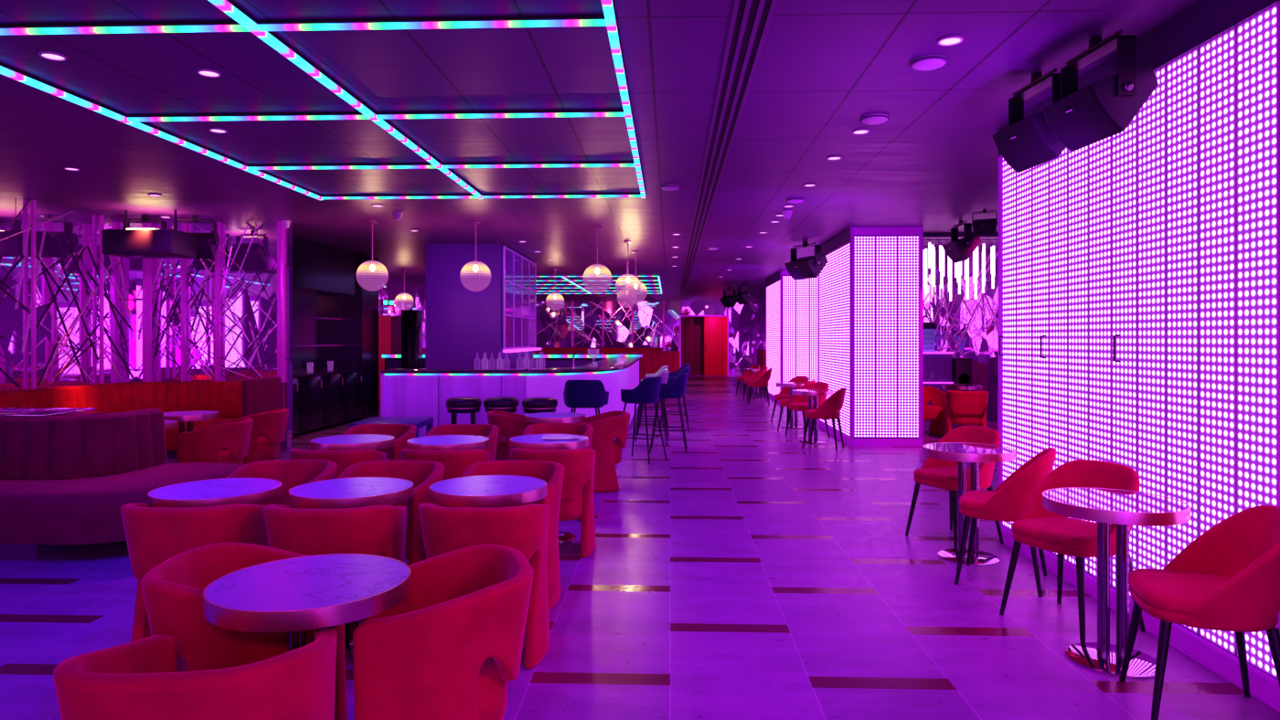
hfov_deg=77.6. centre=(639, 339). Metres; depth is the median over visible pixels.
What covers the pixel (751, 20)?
ceiling vent
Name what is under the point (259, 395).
end panel
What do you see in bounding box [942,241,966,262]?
grille
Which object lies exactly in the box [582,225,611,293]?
globe pendant
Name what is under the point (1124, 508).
round table
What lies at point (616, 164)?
light strip
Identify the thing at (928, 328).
equipment rack
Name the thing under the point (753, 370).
round table
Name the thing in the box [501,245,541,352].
display cabinet
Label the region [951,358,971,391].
base cabinet
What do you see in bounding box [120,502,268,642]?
tub chair
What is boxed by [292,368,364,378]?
countertop
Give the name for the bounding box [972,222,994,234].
grille
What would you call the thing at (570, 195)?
light strip
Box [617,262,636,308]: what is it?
globe pendant
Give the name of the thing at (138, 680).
tub chair
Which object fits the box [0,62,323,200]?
light strip
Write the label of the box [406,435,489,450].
round table
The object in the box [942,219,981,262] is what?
speaker
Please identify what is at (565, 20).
light strip
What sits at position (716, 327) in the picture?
doorway
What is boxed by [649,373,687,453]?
bar stool
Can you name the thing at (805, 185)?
recessed light
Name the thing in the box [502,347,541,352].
shelf
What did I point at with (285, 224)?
security camera
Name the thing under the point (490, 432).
tub chair
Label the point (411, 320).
pillar
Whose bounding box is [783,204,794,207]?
recessed light
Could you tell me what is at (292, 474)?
tub chair
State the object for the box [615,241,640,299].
globe pendant
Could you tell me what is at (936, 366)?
booth
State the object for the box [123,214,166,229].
speaker
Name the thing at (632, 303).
post
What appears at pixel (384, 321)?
screen
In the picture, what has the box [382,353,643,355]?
countertop
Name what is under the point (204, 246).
grille
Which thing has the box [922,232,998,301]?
chandelier
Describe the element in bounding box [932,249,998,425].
wall
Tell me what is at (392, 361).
bar counter
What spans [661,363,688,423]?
bar stool
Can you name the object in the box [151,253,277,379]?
trim
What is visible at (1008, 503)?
dining chair
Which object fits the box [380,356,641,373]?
countertop
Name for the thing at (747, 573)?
floor
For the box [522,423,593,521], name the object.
tub chair
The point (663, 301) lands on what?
post
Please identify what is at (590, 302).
trim
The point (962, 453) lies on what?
round table
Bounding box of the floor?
[0,374,1279,719]
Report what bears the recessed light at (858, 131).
in the ceiling
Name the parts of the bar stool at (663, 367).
backrest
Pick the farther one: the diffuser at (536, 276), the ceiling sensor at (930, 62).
the diffuser at (536, 276)
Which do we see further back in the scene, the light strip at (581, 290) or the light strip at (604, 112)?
the light strip at (581, 290)
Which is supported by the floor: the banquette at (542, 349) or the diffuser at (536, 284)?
the banquette at (542, 349)
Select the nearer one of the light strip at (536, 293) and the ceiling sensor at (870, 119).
the ceiling sensor at (870, 119)
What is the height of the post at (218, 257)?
2.100 m
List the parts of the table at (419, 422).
leg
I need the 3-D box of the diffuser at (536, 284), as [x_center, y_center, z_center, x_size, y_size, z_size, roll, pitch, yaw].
[-1.912,-1.500,21.888,4.920,0.023,0.028,0,0,2]
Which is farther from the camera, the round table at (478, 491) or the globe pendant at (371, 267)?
the globe pendant at (371, 267)
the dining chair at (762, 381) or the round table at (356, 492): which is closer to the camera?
the round table at (356, 492)
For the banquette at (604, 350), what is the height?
1.120 m
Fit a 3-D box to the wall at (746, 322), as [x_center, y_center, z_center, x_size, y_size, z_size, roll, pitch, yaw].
[0.491,-0.030,32.079,12.650,3.000,0.150,0,0,2]
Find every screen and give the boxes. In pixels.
[378,315,391,400]
[391,316,401,353]
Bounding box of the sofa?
[0,407,243,560]
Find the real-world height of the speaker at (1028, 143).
0.532 m
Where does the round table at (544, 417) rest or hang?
on the floor
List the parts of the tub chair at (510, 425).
seat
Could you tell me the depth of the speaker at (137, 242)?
9.18 m
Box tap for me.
[571,351,584,367]
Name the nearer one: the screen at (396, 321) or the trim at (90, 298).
the trim at (90, 298)
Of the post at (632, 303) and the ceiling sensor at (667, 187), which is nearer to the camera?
the ceiling sensor at (667, 187)
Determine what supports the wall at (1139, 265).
on the floor
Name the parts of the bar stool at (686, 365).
backrest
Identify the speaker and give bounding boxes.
[102,210,197,258]
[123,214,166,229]
[172,214,219,258]
[720,287,736,307]
[733,282,755,304]
[784,241,827,279]
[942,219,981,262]
[971,208,998,234]
[992,68,1065,172]
[1042,30,1158,151]
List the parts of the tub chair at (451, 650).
seat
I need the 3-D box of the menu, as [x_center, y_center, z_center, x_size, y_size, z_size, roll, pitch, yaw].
[-0.580,0.724,5.826,0.260,0.012,0.180,0,0,-10]
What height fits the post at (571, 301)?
1.850 m
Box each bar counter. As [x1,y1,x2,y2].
[380,356,641,460]
[381,353,643,383]
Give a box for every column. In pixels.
[425,243,533,368]
[765,270,818,404]
[817,226,923,447]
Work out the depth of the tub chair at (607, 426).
7.62 m
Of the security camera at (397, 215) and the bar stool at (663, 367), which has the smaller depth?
the security camera at (397, 215)
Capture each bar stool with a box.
[563,380,608,415]
[620,376,666,464]
[633,371,669,446]
[634,369,668,437]
[639,365,668,427]
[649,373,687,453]
[658,367,690,433]
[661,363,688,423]
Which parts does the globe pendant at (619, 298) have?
globe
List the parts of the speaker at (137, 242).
glow plate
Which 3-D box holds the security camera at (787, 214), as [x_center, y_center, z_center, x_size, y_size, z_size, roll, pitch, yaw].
[1.762,-1.480,9.510,0.120,0.100,0.120,0,0,2]
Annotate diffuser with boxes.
[535,276,658,277]
[535,280,658,281]
[535,284,659,285]
[535,288,644,288]
[535,290,660,291]
[535,293,617,294]
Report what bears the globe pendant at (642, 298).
hanging from the ceiling
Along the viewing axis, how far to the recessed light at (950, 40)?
4.06 m
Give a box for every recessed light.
[38,51,67,61]
[63,167,80,170]
[148,193,161,196]
[196,68,221,77]
[208,128,227,133]
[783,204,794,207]
[803,183,816,186]
[826,156,842,159]
[852,128,869,134]
[937,35,963,46]
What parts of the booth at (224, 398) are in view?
backrest, seat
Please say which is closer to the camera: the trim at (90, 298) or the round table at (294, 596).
the round table at (294, 596)
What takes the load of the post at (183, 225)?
attached to the wall at (262, 250)
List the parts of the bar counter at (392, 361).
panel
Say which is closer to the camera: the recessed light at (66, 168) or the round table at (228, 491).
the round table at (228, 491)
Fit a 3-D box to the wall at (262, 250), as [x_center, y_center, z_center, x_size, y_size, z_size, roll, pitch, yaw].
[-5.639,-0.030,10.546,2.030,3.000,0.150,0,0,2]
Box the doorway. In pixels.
[679,315,728,375]
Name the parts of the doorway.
panel, door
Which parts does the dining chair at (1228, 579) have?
leg, leg, seat, backrest, leg, leg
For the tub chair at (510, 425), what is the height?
0.738 m
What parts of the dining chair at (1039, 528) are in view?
leg, seat, leg, leg, backrest, leg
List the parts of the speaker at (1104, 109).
knob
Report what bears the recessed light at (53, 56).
in the ceiling
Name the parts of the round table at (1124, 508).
leg, plate, leg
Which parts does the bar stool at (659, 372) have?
backrest, leg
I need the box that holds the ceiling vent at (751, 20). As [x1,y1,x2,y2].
[679,0,778,293]
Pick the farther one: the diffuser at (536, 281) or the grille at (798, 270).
the diffuser at (536, 281)
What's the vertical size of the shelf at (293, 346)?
0.025 m
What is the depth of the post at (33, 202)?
8.74 m
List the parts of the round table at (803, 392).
leg, plate, leg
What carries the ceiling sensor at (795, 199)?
attached to the ceiling
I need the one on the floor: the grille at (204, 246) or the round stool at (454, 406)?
the round stool at (454, 406)
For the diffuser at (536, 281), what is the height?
0.023 m
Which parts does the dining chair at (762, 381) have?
leg, seat, backrest, leg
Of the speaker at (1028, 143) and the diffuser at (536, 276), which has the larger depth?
the diffuser at (536, 276)
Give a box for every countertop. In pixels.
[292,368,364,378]
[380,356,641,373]
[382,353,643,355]
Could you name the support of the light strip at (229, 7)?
attached to the ceiling
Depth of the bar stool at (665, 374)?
11.04 m
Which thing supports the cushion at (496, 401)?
on the round stool at (509, 404)
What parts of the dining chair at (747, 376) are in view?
seat, backrest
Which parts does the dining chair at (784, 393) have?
leg, seat, backrest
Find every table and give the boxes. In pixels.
[147,478,282,508]
[163,410,219,434]
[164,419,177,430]
[202,554,411,651]
[288,477,414,651]
[309,434,394,450]
[348,416,433,437]
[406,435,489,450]
[428,475,547,636]
[509,434,588,544]
[523,412,585,423]
[744,368,767,399]
[776,382,805,428]
[791,389,833,444]
[922,442,1015,566]
[942,384,982,426]
[1041,487,1190,679]
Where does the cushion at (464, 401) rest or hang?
on the round stool at (454, 406)
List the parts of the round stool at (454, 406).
leg, leg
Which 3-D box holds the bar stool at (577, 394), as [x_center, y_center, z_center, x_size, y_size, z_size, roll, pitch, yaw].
[-0.619,0.960,9.005,0.526,1.022,0.498,0,0,2]
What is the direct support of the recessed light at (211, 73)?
in the ceiling
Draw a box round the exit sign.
[381,299,394,306]
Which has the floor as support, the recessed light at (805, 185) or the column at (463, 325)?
the column at (463, 325)
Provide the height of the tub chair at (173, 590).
0.738 m
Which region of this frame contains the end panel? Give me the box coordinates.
[241,376,280,452]
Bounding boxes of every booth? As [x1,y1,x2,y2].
[0,381,241,458]
[922,352,953,405]
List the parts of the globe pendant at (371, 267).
globe, rod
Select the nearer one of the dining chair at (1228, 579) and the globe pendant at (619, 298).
the dining chair at (1228, 579)
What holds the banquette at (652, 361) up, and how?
on the floor
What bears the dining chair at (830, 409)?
on the floor
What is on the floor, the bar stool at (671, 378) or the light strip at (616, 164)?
the bar stool at (671, 378)
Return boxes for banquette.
[533,348,587,353]
[541,351,602,353]
[589,348,662,353]
[619,351,679,380]
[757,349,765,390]
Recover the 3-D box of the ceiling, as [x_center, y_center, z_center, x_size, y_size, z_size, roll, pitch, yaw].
[-0.232,-1.590,13.018,13.250,0.120,38.600,0,0,2]
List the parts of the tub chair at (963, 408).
seat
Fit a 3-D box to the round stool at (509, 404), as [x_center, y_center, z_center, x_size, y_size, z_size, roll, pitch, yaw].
[-1.545,1.059,8.865,0.394,0.822,0.394,0,0,-9]
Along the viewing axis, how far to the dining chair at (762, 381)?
17.58 m
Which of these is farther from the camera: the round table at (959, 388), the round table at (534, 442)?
the round table at (959, 388)
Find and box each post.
[31,200,36,389]
[99,214,104,383]
[142,223,151,382]
[181,223,186,381]
[214,222,221,381]
[277,221,285,383]
[571,300,573,347]
[602,300,604,347]
[631,302,633,347]
[662,300,664,347]
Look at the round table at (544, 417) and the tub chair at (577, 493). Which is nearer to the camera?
the tub chair at (577, 493)
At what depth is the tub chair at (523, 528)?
3.47 m
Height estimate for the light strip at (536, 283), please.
0.041 m
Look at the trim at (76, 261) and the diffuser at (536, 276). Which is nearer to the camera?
the trim at (76, 261)
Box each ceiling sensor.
[660,184,680,191]
[707,246,719,250]
[786,197,804,202]
[859,113,889,125]
[909,54,948,70]
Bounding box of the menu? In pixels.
[542,435,579,440]
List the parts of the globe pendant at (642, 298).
globe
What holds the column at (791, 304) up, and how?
on the floor
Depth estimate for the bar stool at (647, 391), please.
9.43 m
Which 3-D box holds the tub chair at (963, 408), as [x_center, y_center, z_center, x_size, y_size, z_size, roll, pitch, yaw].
[4.678,1.101,11.404,0.576,0.738,0.545,0,0,17]
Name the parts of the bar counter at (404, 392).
panel, panel, panel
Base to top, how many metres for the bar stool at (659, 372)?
1.022 m
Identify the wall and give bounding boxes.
[0,193,425,391]
[136,222,292,451]
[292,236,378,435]
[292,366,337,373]
[533,300,765,375]
[693,317,703,374]
[922,267,932,322]
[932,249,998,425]
[997,0,1279,713]
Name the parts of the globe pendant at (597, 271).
globe, rod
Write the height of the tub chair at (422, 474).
0.738 m
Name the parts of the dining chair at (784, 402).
leg, seat, leg, backrest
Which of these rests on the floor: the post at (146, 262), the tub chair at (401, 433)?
the tub chair at (401, 433)
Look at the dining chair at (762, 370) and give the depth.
18.62 m
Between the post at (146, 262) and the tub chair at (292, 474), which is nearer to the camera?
the tub chair at (292, 474)
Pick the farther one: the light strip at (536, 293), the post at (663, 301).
the post at (663, 301)
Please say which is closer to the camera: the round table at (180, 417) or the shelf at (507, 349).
the round table at (180, 417)
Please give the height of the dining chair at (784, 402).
0.818 m
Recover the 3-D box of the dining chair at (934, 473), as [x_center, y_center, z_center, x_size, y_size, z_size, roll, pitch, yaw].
[2.319,1.062,5.830,0.531,0.818,0.529,0,0,-25]
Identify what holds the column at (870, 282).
on the floor
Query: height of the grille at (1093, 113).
0.231 m
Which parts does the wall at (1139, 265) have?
pull handle, led panel, led panel, led panel, pull handle, led panel, led panel, led panel, pull handle, led panel, led panel, led panel, led panel, led panel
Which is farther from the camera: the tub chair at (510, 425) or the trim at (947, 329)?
the trim at (947, 329)
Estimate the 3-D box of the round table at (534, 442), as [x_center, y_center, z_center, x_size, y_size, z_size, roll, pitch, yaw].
[-0.668,1.101,5.849,0.582,0.738,0.582,0,0,-3]
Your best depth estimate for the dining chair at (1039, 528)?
4.15 m
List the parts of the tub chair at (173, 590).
seat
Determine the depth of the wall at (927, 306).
16.98 m
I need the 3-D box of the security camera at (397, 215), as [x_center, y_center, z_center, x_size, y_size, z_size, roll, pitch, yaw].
[-2.919,-1.480,9.578,0.120,0.100,0.120,0,0,2]
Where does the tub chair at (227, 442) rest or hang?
on the floor
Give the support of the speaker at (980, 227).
hanging from the ceiling
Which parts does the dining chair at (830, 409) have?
leg, leg, seat, backrest, leg, leg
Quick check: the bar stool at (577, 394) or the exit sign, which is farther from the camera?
the exit sign
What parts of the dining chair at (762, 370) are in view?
seat, backrest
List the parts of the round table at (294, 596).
leg, leg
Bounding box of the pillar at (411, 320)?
[401,309,422,368]
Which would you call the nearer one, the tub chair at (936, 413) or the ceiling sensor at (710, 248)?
the tub chair at (936, 413)
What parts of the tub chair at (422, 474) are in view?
seat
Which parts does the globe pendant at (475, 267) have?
globe, rod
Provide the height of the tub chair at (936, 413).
0.738 m
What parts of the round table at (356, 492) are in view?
leg, plate, leg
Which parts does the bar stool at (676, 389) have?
leg, leg, seat, backrest, leg, leg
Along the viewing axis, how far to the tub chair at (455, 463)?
5.20 m
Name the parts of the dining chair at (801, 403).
leg, seat, leg, backrest, leg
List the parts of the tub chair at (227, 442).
seat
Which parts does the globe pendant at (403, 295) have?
globe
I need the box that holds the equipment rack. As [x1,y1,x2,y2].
[922,322,935,351]
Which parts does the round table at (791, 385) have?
leg, plate, leg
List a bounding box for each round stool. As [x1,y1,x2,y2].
[445,396,481,424]
[483,396,519,413]
[522,397,557,414]
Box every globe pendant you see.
[355,220,388,291]
[394,269,413,309]
[459,221,490,291]
[545,268,564,310]
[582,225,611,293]
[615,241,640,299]
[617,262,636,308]
[624,251,647,303]
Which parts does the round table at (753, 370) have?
leg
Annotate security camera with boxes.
[280,220,290,228]
[392,211,403,220]
[782,210,792,219]
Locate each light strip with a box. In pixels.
[0,14,606,35]
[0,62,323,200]
[127,108,624,121]
[207,0,483,199]
[247,160,635,170]
[321,192,640,199]
[535,275,658,277]
[535,279,658,281]
[535,283,659,285]
[535,287,659,288]
[535,289,660,291]
[535,292,661,294]
[560,277,591,294]
[600,0,646,198]
[657,275,662,294]
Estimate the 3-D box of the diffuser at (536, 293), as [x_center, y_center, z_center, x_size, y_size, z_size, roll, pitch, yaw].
[-1.749,-1.500,26.185,4.920,0.023,0.028,0,0,2]
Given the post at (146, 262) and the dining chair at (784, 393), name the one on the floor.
the dining chair at (784, 393)
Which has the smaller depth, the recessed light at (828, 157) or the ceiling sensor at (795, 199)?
the recessed light at (828, 157)
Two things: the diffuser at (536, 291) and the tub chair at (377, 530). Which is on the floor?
the tub chair at (377, 530)
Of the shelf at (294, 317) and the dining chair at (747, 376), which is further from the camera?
the dining chair at (747, 376)
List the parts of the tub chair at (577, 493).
seat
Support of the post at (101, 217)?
attached to the wall at (77, 230)
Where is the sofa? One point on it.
(67, 475)
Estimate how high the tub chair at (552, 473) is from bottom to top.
0.738 m
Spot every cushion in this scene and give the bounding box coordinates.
[445,396,481,407]
[483,396,519,407]
[522,397,557,408]
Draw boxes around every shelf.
[292,315,351,320]
[292,344,351,347]
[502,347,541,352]
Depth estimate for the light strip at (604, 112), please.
5.36 m
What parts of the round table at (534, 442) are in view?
plate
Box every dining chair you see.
[736,364,759,396]
[742,366,767,402]
[746,368,771,405]
[770,376,808,423]
[777,380,815,432]
[784,382,830,437]
[801,387,846,450]
[905,426,1003,549]
[954,448,1056,597]
[999,459,1145,643]
[1119,505,1279,719]
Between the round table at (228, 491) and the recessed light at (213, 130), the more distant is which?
the recessed light at (213, 130)
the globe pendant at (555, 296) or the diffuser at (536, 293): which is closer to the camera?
the globe pendant at (555, 296)
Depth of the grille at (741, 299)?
21.28 m
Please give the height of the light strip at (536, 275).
0.041 m
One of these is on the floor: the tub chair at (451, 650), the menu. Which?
the tub chair at (451, 650)
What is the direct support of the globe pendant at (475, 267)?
hanging from the ceiling
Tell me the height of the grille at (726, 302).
0.254 m
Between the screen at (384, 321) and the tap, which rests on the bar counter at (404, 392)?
the tap
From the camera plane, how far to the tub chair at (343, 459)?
5.21 m
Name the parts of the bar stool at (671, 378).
backrest, leg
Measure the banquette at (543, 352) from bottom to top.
1.150 m
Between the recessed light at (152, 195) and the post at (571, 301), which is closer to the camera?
the recessed light at (152, 195)
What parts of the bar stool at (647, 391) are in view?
leg, seat, backrest, leg, leg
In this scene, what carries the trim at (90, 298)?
attached to the wall at (77, 230)
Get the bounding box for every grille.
[195,238,212,258]
[720,298,733,307]
[733,294,746,304]
[785,260,816,279]
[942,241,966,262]
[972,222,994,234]
[992,116,1056,172]
[1043,84,1122,151]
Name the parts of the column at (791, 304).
led panel, led panel, led panel, led panel, led panel, led panel, led panel, led panel, led panel, led panel, led panel, led panel, led panel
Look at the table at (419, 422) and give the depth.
8.26 m
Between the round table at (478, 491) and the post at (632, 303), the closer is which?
the round table at (478, 491)
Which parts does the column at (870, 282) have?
led panel, led panel, led panel, led panel, led panel, led panel, led panel, led panel, led panel, led panel, led panel, led panel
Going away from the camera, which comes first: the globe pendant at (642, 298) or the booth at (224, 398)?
the booth at (224, 398)
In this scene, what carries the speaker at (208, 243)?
hanging from the ceiling
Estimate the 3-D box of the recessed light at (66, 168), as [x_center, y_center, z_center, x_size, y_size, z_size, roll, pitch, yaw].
[-5.084,-1.524,7.118,0.128,0.011,0.128,0,0,2]
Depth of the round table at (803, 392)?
11.29 m
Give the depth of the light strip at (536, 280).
20.45 m
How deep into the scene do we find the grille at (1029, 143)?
4.50 m
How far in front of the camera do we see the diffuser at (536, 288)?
23.38 m
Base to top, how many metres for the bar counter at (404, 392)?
1.100 m
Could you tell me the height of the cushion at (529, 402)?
0.102 m
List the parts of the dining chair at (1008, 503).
leg, leg, seat, backrest, leg, leg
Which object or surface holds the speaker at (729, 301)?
hanging from the ceiling
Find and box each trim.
[0,211,134,384]
[0,245,134,387]
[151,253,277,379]
[535,301,674,345]
[931,250,998,358]
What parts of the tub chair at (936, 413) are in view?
seat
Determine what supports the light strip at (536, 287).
attached to the ceiling
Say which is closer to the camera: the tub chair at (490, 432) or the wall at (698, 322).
the tub chair at (490, 432)
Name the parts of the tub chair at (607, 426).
seat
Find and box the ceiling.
[0,0,1199,301]
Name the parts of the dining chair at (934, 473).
leg, seat, leg, leg, backrest, leg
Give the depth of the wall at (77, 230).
9.29 m
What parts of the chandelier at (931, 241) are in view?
rail, ceiling plate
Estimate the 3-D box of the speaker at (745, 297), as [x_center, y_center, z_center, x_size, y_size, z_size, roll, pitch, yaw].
[2.804,-1.232,21.406,0.416,0.585,0.640,0,0,-18]
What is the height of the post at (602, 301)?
1.850 m
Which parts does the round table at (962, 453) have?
leg, plate, leg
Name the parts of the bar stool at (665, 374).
leg, leg, backrest, leg, leg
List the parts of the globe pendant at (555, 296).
globe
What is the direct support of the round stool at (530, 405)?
on the floor
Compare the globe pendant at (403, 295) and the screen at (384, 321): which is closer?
the globe pendant at (403, 295)
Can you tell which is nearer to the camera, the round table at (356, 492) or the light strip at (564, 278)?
the round table at (356, 492)
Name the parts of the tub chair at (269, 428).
seat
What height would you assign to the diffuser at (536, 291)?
0.023 m
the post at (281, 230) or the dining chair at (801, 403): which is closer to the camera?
the post at (281, 230)
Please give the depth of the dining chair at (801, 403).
11.91 m
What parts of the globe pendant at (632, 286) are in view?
rod, globe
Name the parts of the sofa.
backrest, seat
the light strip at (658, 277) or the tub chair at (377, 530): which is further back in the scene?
the light strip at (658, 277)
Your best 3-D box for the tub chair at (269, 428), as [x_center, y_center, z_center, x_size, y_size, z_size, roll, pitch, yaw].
[-3.916,1.101,8.158,0.545,0.738,0.576,0,0,-6]
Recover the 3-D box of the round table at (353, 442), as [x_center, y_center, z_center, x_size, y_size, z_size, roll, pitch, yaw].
[-2.101,1.101,5.824,0.582,0.738,0.582,0,0,-3]
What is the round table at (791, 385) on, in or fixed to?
on the floor
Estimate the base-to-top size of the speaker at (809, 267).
0.585 m
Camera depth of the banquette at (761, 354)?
23.18 m
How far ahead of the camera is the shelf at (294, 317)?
13.35 m
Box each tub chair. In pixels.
[53,629,337,719]
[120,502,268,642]
[141,543,347,719]
[176,417,253,464]
[223,408,288,465]
[224,459,337,505]
[263,504,406,563]
[289,448,386,479]
[337,460,444,565]
[342,424,416,460]
[352,544,533,719]
[400,448,490,480]
[418,502,550,669]
[426,424,499,461]
[461,460,564,610]
[486,410,536,460]
[510,448,595,557]
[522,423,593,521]
[576,410,629,492]
[922,386,946,437]
[944,390,988,434]

